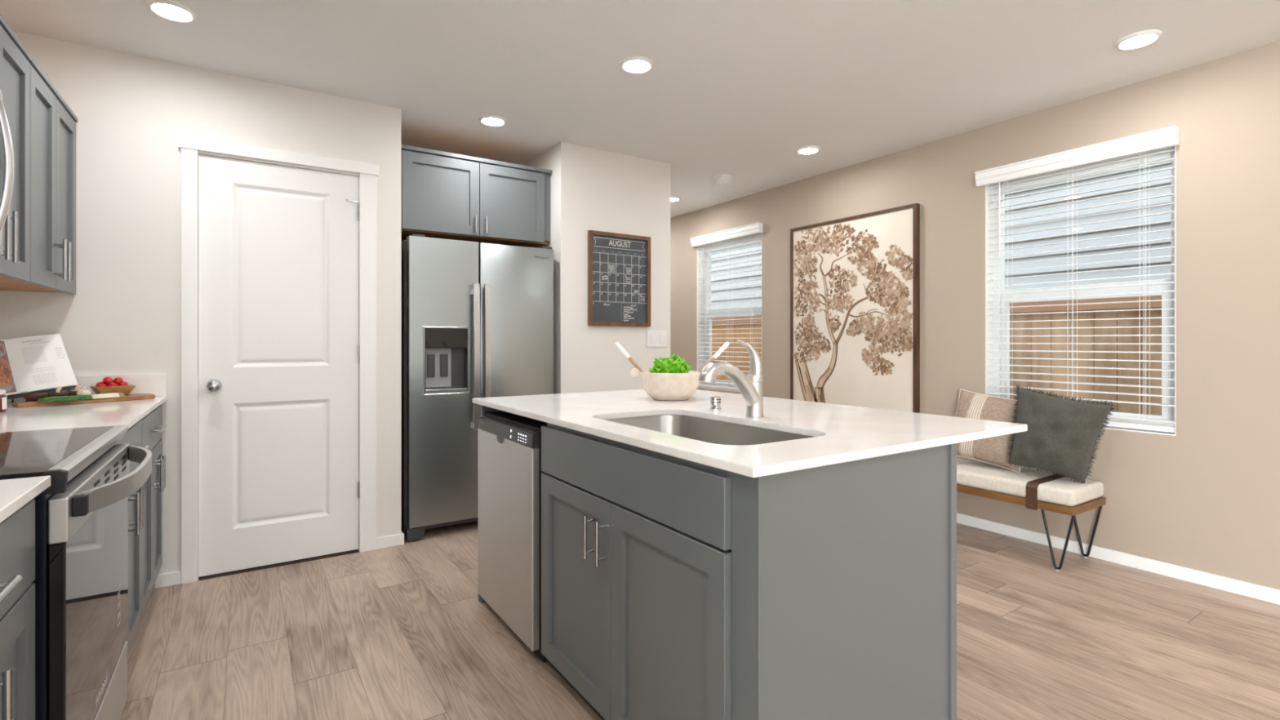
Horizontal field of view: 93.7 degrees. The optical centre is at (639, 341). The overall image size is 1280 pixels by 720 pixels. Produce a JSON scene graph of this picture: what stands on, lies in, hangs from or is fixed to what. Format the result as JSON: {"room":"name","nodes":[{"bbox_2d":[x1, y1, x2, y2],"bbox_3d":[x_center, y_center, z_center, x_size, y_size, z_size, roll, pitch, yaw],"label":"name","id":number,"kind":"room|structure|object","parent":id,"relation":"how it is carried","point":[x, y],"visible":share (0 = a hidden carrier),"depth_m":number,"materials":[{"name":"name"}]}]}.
{"room":"kitchen","nodes":[
{"label":"kitchen","id":0,"kind":"room"},
{"bbox_2d":[0,30,401,588],"bbox_3d":[-2.110,-0.083,2.921,1.775,2.440,0.110,0,0,-33],"label":"wall","id":1,"kind":"structure","parent":0,"point":[123,316],"depth_m":2.77,"materials":[{"name":"white paint"}]},
{"bbox_2d":[6,373,167,402],"bbox_3d":[-2.455,0.199,2.614,0.619,0.105,0.020,0,0,-33],"label":"backsplash","id":2,"kind":"structure","parent":1,"relation":"attached to","point":[156,384],"depth_m":2.72,"materials":[{"name":"white stone"}]},
{"bbox_2d":[154,570,181,588],"bbox_3d":[-2.196,1.106,2.791,0.098,0.062,0.013,0,0,-33],"label":"baseboard","id":3,"kind":"structure","parent":1,"relation":"attached to","point":[174,578],"depth_m":2.79,"materials":[{"name":"white paint"}]},
{"bbox_2d":[177,134,377,584],"bbox_3d":[-1.818,0.085,3.078,0.870,2.104,0.168,0,0,-33],"label":"door","id":4,"kind":"structure","parent":1,"relation":"in","point":[278,260],"depth_m":3.04,"materials":[{"name":"white paint"}]},
{"bbox_2d":[376,533,404,549],"bbox_3d":[-1.384,1.106,3.326,0.144,0.062,0.013,0,0,-33],"label":"baseboard","id":5,"kind":"structure","parent":1,"relation":"attached to","point":[397,540],"depth_m":3.32,"materials":[{"name":"white paint"}]},
{"bbox_2d":[401,144,552,248],"bbox_3d":[-1.165,-0.903,3.999,0.984,0.489,0.676,0,0,-33],"label":"upper cabinet","id":6,"kind":"object","parent":1,"relation":"attached to","point":[446,195],"visible":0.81,"depth_m":3.73,"materials":[{"name":"grey paint"}]},
{"bbox_2d":[524,142,670,394],"bbox_3d":[-1.262,-0.083,5.843,0.884,2.440,4.055,0,0,-33],"label":"wall","id":7,"kind":"structure","parent":0,"point":[591,188],"depth_m":4.07,"materials":[{"name":"white paint"}]},
{"bbox_2d":[587,230,650,326],"bbox_3d":[-0.136,-0.425,4.139,0.495,0.636,0.027,0,0,-33],"label":"wall calendar","id":8,"kind":"object","parent":7,"relation":"attached to","point":[619,264],"visible":1,"depth_m":4.13,"materials":[{"name":"black wood"}]},
{"bbox_2d":[646,330,666,346],"bbox_3d":[0.123,-0.021,4.321,0.176,0.120,0.010,0,0,-33],"label":"light switch","id":9,"kind":"object","parent":7,"relation":"attached to","point":[654,338],"visible":1,"depth_m":4.32,"materials":[{"name":"white plastic"}]},
{"bbox_2d":[0,0,1279,217],"bbox_3d":[-0.462,-1.363,1.432,7.005,0.120,12.600,0,0,-33],"label":"ceiling","id":10,"kind":"structure","parent":0,"point":[735,88],"depth_m":2.77,"materials":[{"name":"white paint"}]},
{"bbox_2d":[146,0,197,22],"bbox_3d":[-1.836,-1.296,2.354,0.160,0.013,0.160,0,0,-33],"label":"recessed light","id":11,"kind":"object","parent":10,"relation":"in","point":[168,9],"visible":1,"depth_m":2.34,"materials":[{"name":"white plastic"}]},
{"bbox_2d":[479,115,506,126],"bbox_3d":[-0.865,-1.296,3.527,0.160,0.013,0.160,0,0,-33],"label":"recessed light","id":12,"kind":"object","parent":10,"relation":"in","point":[490,120],"visible":1,"depth_m":3.50,"materials":[{"name":"white plastic"}]},
{"bbox_2d":[619,56,653,73],"bbox_3d":[-0.015,-1.296,2.816,0.160,0.013,0.160,0,0,-33],"label":"recessed light","id":13,"kind":"object","parent":10,"relation":"in","point":[635,64],"visible":1,"depth_m":2.80,"materials":[{"name":"white plastic"}]},
{"bbox_2d":[670,195,680,201],"bbox_3d":[0.291,-1.296,5.457,0.160,0.013,0.160,0,0,-33],"label":"recessed light","id":14,"kind":"object","parent":10,"relation":"in","point":[673,198],"visible":0.56,"depth_m":5.42,"materials":[{"name":"white"}]},
{"bbox_2d":[713,173,733,183],"bbox_3d":[0.658,-1.282,4.742,0.148,0.043,0.148,0,0,-33],"label":"smoke detector","id":15,"kind":"object","parent":10,"relation":"attached to","point":[723,178],"visible":1,"depth_m":4.70,"materials":[{"name":"white plastic"}]},
{"bbox_2d":[795,146,820,154],"bbox_3d":[1.140,-1.296,4.070,0.160,0.013,0.160,0,0,-33],"label":"recessed light","id":16,"kind":"object","parent":10,"relation":"in","point":[805,149],"visible":1,"depth_m":4.05,"materials":[{"name":"white plastic"}]},
{"bbox_2d":[1114,29,1162,49],"bbox_3d":[2.144,-1.296,2.585,0.160,0.013,0.160,0,0,-33],"label":"recessed light","id":17,"kind":"object","parent":10,"relation":"in","point":[1144,37],"visible":1,"depth_m":2.57,"materials":[{"name":"white plastic"}]},
{"bbox_2d":[120,520,1279,719],"bbox_3d":[-0.462,1.197,1.432,7.005,0.120,12.600,0,0,-33],"label":"floor","id":18,"kind":"structure","parent":0,"point":[403,632],"depth_m":2.23,"materials":[{"name":"brown wood"}]},
{"bbox_2d":[0,498,35,719],"bbox_3d":[-1.179,0.710,0.676,0.652,0.854,0.676,0,0,-33],"label":"base cabinet","id":19,"kind":"object","parent":18,"relation":"on","point":[17,531],"visible":0.98,"depth_m":1.05,"materials":[{"name":"grey paint"}]},
{"bbox_2d":[0,475,50,523],"bbox_3d":[-1.181,0.209,0.662,0.635,0.125,0.706,0,0,-33],"label":"countertop","id":20,"kind":"structure","parent":19,"relation":"on","point":[15,493],"depth_m":1.02,"materials":[{"name":"white stone"}]},
{"bbox_2d":[0,425,151,719],"bbox_3d":[-1.548,0.693,1.325,0.715,0.889,0.760,0,0,-33],"label":"electric range","id":21,"kind":"object","parent":18,"relation":"on","point":[81,581],"visible":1,"depth_m":1.31,"materials":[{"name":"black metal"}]},
{"bbox_2d":[0,426,114,479],"bbox_3d":[-1.595,0.257,1.294,0.602,0.017,0.752,0,0,-33],"label":"cooktop","id":22,"kind":"object","parent":21,"relation":"in","point":[33,453],"depth_m":1.39,"materials":[{"name":"black glass"}]},
{"bbox_2d":[116,421,148,656],"bbox_3d":[-1.941,0.710,1.839,0.660,0.854,0.517,0,0,-33],"label":"base cabinet","id":23,"kind":"object","parent":18,"relation":"on","point":[132,436],"visible":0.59,"depth_m":2.08,"materials":[{"name":"grey paint"}]},
{"bbox_2d":[0,373,167,432],"bbox_3d":[-2.138,0.209,2.117,0.639,0.125,1.199,0,0,-33],"label":"countertop","id":24,"kind":"structure","parent":23,"relation":"on","point":[128,413],"depth_m":2.18,"materials":[{"name":"white stone"}]},
{"bbox_2d":[0,389,6,413],"bbox_3d":[-2.288,0.211,2.121,0.068,0.079,0.068,0,0,-33],"label":"sauce jar","id":25,"kind":"object","parent":24,"relation":"on","point":[2,392],"visible":1,"depth_m":2.12,"materials":[{"name":"red"}]},
{"bbox_2d":[6,385,76,402],"bbox_3d":[-2.477,0.140,2.474,0.131,0.218,0.228,0,0,25],"label":"book stand","id":26,"kind":"object","parent":24,"relation":"on","point":[12,397],"visible":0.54,"depth_m":2.44,"materials":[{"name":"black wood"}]},
{"bbox_2d":[0,333,78,395],"bbox_3d":[-2.488,0.091,2.396,0.166,0.247,0.384,0,0,2],"label":"cookbook","id":27,"kind":"object","parent":26,"relation":"on","point":[34,363],"visible":0.99,"depth_m":2.46,"materials":[{"name":"white paper"}]},
{"bbox_2d":[0,340,16,393],"bbox_3d":[-2.478,0.099,2.311,0.077,0.209,0.229,0,0,-19],"label":"photo","id":28,"kind":"object","parent":27,"relation":"attached to","point":[7,349],"depth_m":2.37},
{"bbox_2d":[22,339,64,384],"bbox_3d":[-2.470,0.082,2.501,0.078,0.182,0.128,0,0,23],"label":"print","id":29,"kind":"object","parent":27,"relation":"attached to","point":[42,360],"depth_m":2.49,"materials":[{"name":"grey paper"}]},
{"bbox_2d":[12,393,155,407],"bbox_3d":[-2.300,0.244,2.504,0.167,0.016,0.447,0,0,26],"label":"cutting board","id":30,"kind":"object","parent":24,"relation":"on","point":[138,396],"visible":0.86,"depth_m":2.44,"materials":[{"name":"brown wood"}]},
{"bbox_2d":[22,392,48,400],"bbox_3d":[-2.386,0.220,2.368,0.072,0.030,0.072,0,0,-33],"label":"mushroom","id":31,"kind":"object","parent":30,"relation":"on","point":[29,397],"visible":0.89,"depth_m":2.35,"materials":[{"name":"brown food"}]},
{"bbox_2d":[47,386,68,396],"bbox_3d":[-2.356,0.209,2.425,0.070,0.053,0.070,0,0,-33],"label":"mushroom","id":32,"kind":"object","parent":30,"relation":"on","point":[57,393],"visible":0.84,"depth_m":2.42,"materials":[{"name":"brown food"}]},
{"bbox_2d":[64,385,81,395],"bbox_3d":[-2.344,0.208,2.490,0.064,0.053,0.064,0,0,-33],"label":"mushroom","id":33,"kind":"object","parent":30,"relation":"on","point":[73,393],"visible":0.46,"depth_m":2.47,"materials":[{"name":"brown food"}]},
{"bbox_2d":[35,392,125,401],"bbox_3d":[-2.253,0.225,2.430,0.075,0.020,0.278,0,0,27],"label":"onions","id":34,"kind":"object","parent":30,"relation":"on","point":[58,398],"visible":1,"depth_m":2.41,"materials":[{"name":"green food"}]},
{"bbox_2d":[76,386,91,395],"bbox_3d":[-2.285,0.208,2.465,0.044,0.045,0.044,0,0,35],"label":"garlic bulb","id":35,"kind":"object","parent":30,"relation":"on","point":[82,392],"visible":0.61,"depth_m":2.45,"materials":[{"name":"white food"}]},
{"bbox_2d":[89,384,135,395],"bbox_3d":[-2.297,0.213,2.614,0.128,0.044,0.128,0,0,37],"label":"wooden bowl","id":36,"kind":"object","parent":30,"relation":"on","point":[126,390],"visible":0.6,"depth_m":2.58,"materials":[{"name":"brown wood"}]},
{"bbox_2d":[97,383,107,386],"bbox_3d":[-2.297,0.196,2.564,0.034,0.030,0.034,0,0,-33],"label":"tomato","id":37,"kind":"object","parent":36,"relation":"in","point":[101,384],"visible":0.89,"depth_m":2.56,"materials":[{"name":"red food"}]},
{"bbox_2d":[102,377,113,385],"bbox_3d":[-2.296,0.169,2.588,0.034,0.035,0.034,0,0,-25],"label":"tomato","id":38,"kind":"object","parent":36,"relation":"in","point":[106,380],"visible":0.97,"depth_m":2.58,"materials":[{"name":"red food"}]},
{"bbox_2d":[107,382,118,386],"bbox_3d":[-2.271,0.192,2.585,0.037,0.037,0.036,0,0,17],"label":"tomato","id":39,"kind":"object","parent":36,"relation":"in","point":[111,384],"visible":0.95,"depth_m":2.57,"materials":[{"name":"red food"}]},
{"bbox_2d":[113,377,123,384],"bbox_3d":[-2.273,0.172,2.614,0.033,0.033,0.033,0,0,13],"label":"tomato","id":40,"kind":"object","parent":36,"relation":"in","point":[117,380],"visible":0.98,"depth_m":2.60,"materials":[{"name":"red food"}]},
{"bbox_2d":[118,382,128,386],"bbox_3d":[-2.251,0.194,2.615,0.034,0.036,0.035,0,0,-18],"label":"tomato","id":41,"kind":"object","parent":36,"relation":"in","point":[122,384],"visible":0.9,"depth_m":2.61,"materials":[{"name":"red food"}]},
{"bbox_2d":[139,404,166,618],"bbox_3d":[-2.268,0.710,2.334,0.660,0.854,0.671,0,0,-33],"label":"base cabinet","id":42,"kind":"object","parent":18,"relation":"on","point":[152,428],"visible":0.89,"depth_m":2.47,"materials":[{"name":"grey paint"}]},
{"bbox_2d":[401,233,553,541],"bbox_3d":[-1.114,0.261,3.927,0.935,1.752,0.818,0,0,-33],"label":"refrigerator","id":43,"kind":"object","parent":18,"relation":"on","point":[477,318],"visible":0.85,"depth_m":3.54,"materials":[{"name":"grey metal"}]},
{"bbox_2d":[478,404,503,603],"bbox_3d":[-0.400,0.702,2.817,0.722,0.870,0.037,0,0,-33],"label":"island end panel","id":44,"kind":"object","parent":18,"relation":"on","point":[483,409],"visible":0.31,"depth_m":2.62,"materials":[{"name":"grey paint"}]},
{"bbox_2d":[478,411,548,662],"bbox_3d":[-0.269,0.722,2.488,0.610,0.830,0.650,0,0,-33],"label":"dishwasher","id":45,"kind":"object","parent":18,"relation":"on","point":[509,444],"visible":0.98,"depth_m":2.27,"materials":[{"name":"silver metal"}]},
{"bbox_2d":[541,422,956,719],"bbox_3d":[0.062,0.702,2.079,0.783,0.870,1.658,0,0,-33],"label":"base cabinet","id":46,"kind":"object","parent":18,"relation":"on","point":[673,588],"visible":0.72,"depth_m":1.44,"materials":[{"name":"grey paint"}]},
{"bbox_2d":[472,389,1027,477],"bbox_3d":[0.212,0.257,2.207,1.121,0.020,1.735,0,0,-33],"label":"countertop","id":47,"kind":"structure","parent":46,"relation":"on","point":[842,433],"depth_m":1.76,"materials":[{"name":"white stone"}]},
{"bbox_2d":[630,367,700,400],"bbox_3d":[0.126,0.179,2.574,0.280,0.134,0.268,0,0,-33],"label":"salad bowl","id":48,"kind":"object","parent":47,"relation":"on","point":[659,386],"visible":0.87,"depth_m":2.48,"materials":[{"name":"stone"}]},
{"bbox_2d":[614,342,644,372],"bbox_3d":[-0.012,0.108,2.577,0.193,0.214,0.042,0,0,0],"label":"server","id":49,"kind":"object","parent":48,"relation":"in","point":[617,344],"visible":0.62,"depth_m":2.57,"materials":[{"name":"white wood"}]},
{"bbox_2d":[648,354,692,373],"bbox_3d":[0.127,0.112,2.576,0.183,0.119,0.181,0,0,-4],"label":"lettuce","id":50,"kind":"object","parent":48,"relation":"in","point":[673,364],"visible":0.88,"depth_m":2.53,"materials":[{"name":"green food"}]},
{"bbox_2d":[697,342,729,372],"bbox_3d":[0.281,0.108,2.577,0.208,0.215,0.042,0,0,0],"label":"server","id":51,"kind":"object","parent":48,"relation":"in","point":[726,344],"visible":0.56,"depth_m":2.57,"materials":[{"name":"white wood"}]},
{"bbox_2d":[604,414,813,444],"bbox_3d":[0.173,0.367,1.812,0.424,0.196,0.775,0,0,-33],"label":"sink","id":52,"kind":"object","parent":47,"relation":"in","point":[711,431],"visible":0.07,"depth_m":2.07,"materials":[{"name":"silver metal"}]},
{"bbox_2d":[709,396,721,410],"bbox_3d":[0.272,0.223,2.158,0.043,0.048,0.043,0,0,-33],"label":"air gap cap","id":53,"kind":"object","parent":47,"relation":"on","point":[715,402],"visible":1,"depth_m":2.14,"materials":[{"name":"silver metal"}]},
{"bbox_2d":[698,338,764,417],"bbox_3d":[0.296,0.119,1.924,0.257,0.255,0.059,0,0,-33],"label":"faucet","id":54,"kind":"object","parent":47,"relation":"on","point":[750,386],"visible":1,"depth_m":1.94,"materials":[{"name":"silver metal"}]},
{"bbox_2d":[956,457,1106,570],"bbox_3d":[1.915,0.928,3.512,0.389,0.418,1.225,0,0,-33],"label":"bench","id":55,"kind":"object","parent":18,"relation":"on","point":[1033,490],"visible":0.5,"depth_m":3.11,"materials":[{"name":"white fabric"}]},
{"bbox_2d":[955,388,1021,472],"bbox_3d":[2.020,0.507,3.482,0.205,0.440,0.449,0,0,-39],"label":"cushion","id":56,"kind":"object","parent":55,"relation":"on","point":[994,451],"visible":0.54,"depth_m":3.43,"materials":[{"name":"beige fabric"}]},
{"bbox_2d":[1007,384,1115,484],"bbox_3d":[2.195,0.484,3.144,0.270,0.509,0.453,0,0,-41],"label":"cushion","id":57,"kind":"object","parent":55,"relation":"on","point":[1060,437],"visible":0.94,"depth_m":3.08,"materials":[{"name":"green fabric"}]},
{"bbox_2d":[670,40,1279,590],"bbox_3d":[2.394,-0.083,3.317,0.160,2.440,12.300,0,0,-33],"label":"wall","id":58,"kind":"structure","parent":0,"point":[1205,497],"depth_m":2.93,"materials":[{"name":"beige paint"}]},
{"bbox_2d":[697,233,761,391],"bbox_3d":[0.872,-0.249,5.616,0.149,1.407,0.895,0,0,-33],"label":"window","id":59,"kind":"structure","parent":58,"relation":"in","point":[700,317],"depth_m":5.95,"materials":[{"name":"white plastic"}]},
{"bbox_2d":[689,222,762,390],"bbox_3d":[0.805,-0.292,5.585,0.118,1.467,0.943,0,0,-33],"label":"window blind","id":60,"kind":"object","parent":59,"relation":"attached to","point":[756,228],"visible":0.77,"depth_m":5.58,"materials":[{"name":"white plastic"}]},
{"bbox_2d":[790,203,919,413],"bbox_3d":[1.539,-0.121,4.429,0.041,1.588,1.095,0,0,-33],"label":"framed picture","id":61,"kind":"object","parent":58,"relation":"attached to","point":[855,281],"visible":0.99,"depth_m":4.34,"materials":[{"name":"beige paper"}]},
{"bbox_2d":[985,146,1175,435],"bbox_3d":[2.398,-0.249,3.302,0.149,1.407,0.890,0,0,-33],"label":"window","id":62,"kind":"structure","parent":58,"relation":"in","point":[1168,413],"depth_m":3.36,"materials":[{"name":"white plastic"}]},
{"bbox_2d":[974,125,1179,432],"bbox_3d":[2.331,-0.292,3.271,0.118,1.467,0.938,0,0,-33],"label":"window blind","id":63,"kind":"object","parent":62,"relation":"attached to","point":[1167,137],"visible":0.77,"depth_m":3.19,"materials":[{"name":"white plastic"}]},
{"bbox_2d":[956,512,1279,604],"bbox_3d":[2.322,1.106,3.269,0.013,0.062,12.300,0,0,-33],"label":"baseboard","id":64,"kind":"structure","parent":58,"relation":"attached to","point":[1215,581],"depth_m":3.00,"materials":[{"name":"white paint"}]},
{"bbox_3d":[-1.563,-0.083,0.553,0.120,2.440,4.445,0,0,-33],"label":"wall","id":65,"kind":"structure","parent":0,"visible":0},
{"bbox_2d":[0,89,13,254],"bbox_3d":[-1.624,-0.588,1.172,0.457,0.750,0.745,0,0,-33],"label":"microwave","id":66,"kind":"object","parent":65,"relation":"attached to","point":[6,153],"visible":1,"depth_m":1.49,"materials":[{"name":"silver metal"}]},
{"bbox_2d":[0,14,32,281],"bbox_3d":[-2.041,-0.591,1.720,0.365,0.769,0.618,0,0,-33],"label":"upper cabinet","id":67,"kind":"object","parent":65,"relation":"attached to","point":[15,59],"visible":0.83,"depth_m":1.97,"materials":[{"name":"grey paint"}]},
{"bbox_2d":[0,58,78,294],"bbox_3d":[-2.397,-0.591,2.260,0.365,0.769,0.673,0,0,-33],"label":"upper cabinet","id":68,"kind":"object","parent":65,"relation":"attached to","point":[52,122],"visible":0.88,"depth_m":2.30,"materials":[{"name":"grey paint"}]},
{"label":"outside","id":69,"kind":"structure","parent":0,"visible":0},
{"bbox_3d":[5.004,1.412,10.489,12.095,0.150,32.000,0,0,-33],"label":"ground","id":70,"kind":"structure","parent":69,"visible":0},
{"bbox_2d":[711,295,1161,415],"bbox_3d":[1.628,0.477,7.022,0.170,1.720,22.070,0,0,-33],"label":"fence","id":71,"kind":"object","parent":70,"relation":"on","point":[1156,410],"visible":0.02,"depth_m":4.46,"materials":[{"name":"brown wood"}]},
{"bbox_2d":[711,160,1171,310],"bbox_3d":[2.882,-1.383,8.490,0.240,5.440,29.000,0,0,-33],"label":"neighbor house","id":72,"kind":"structure","parent":70,"relation":"on","point":[1166,208],"depth_m":6.03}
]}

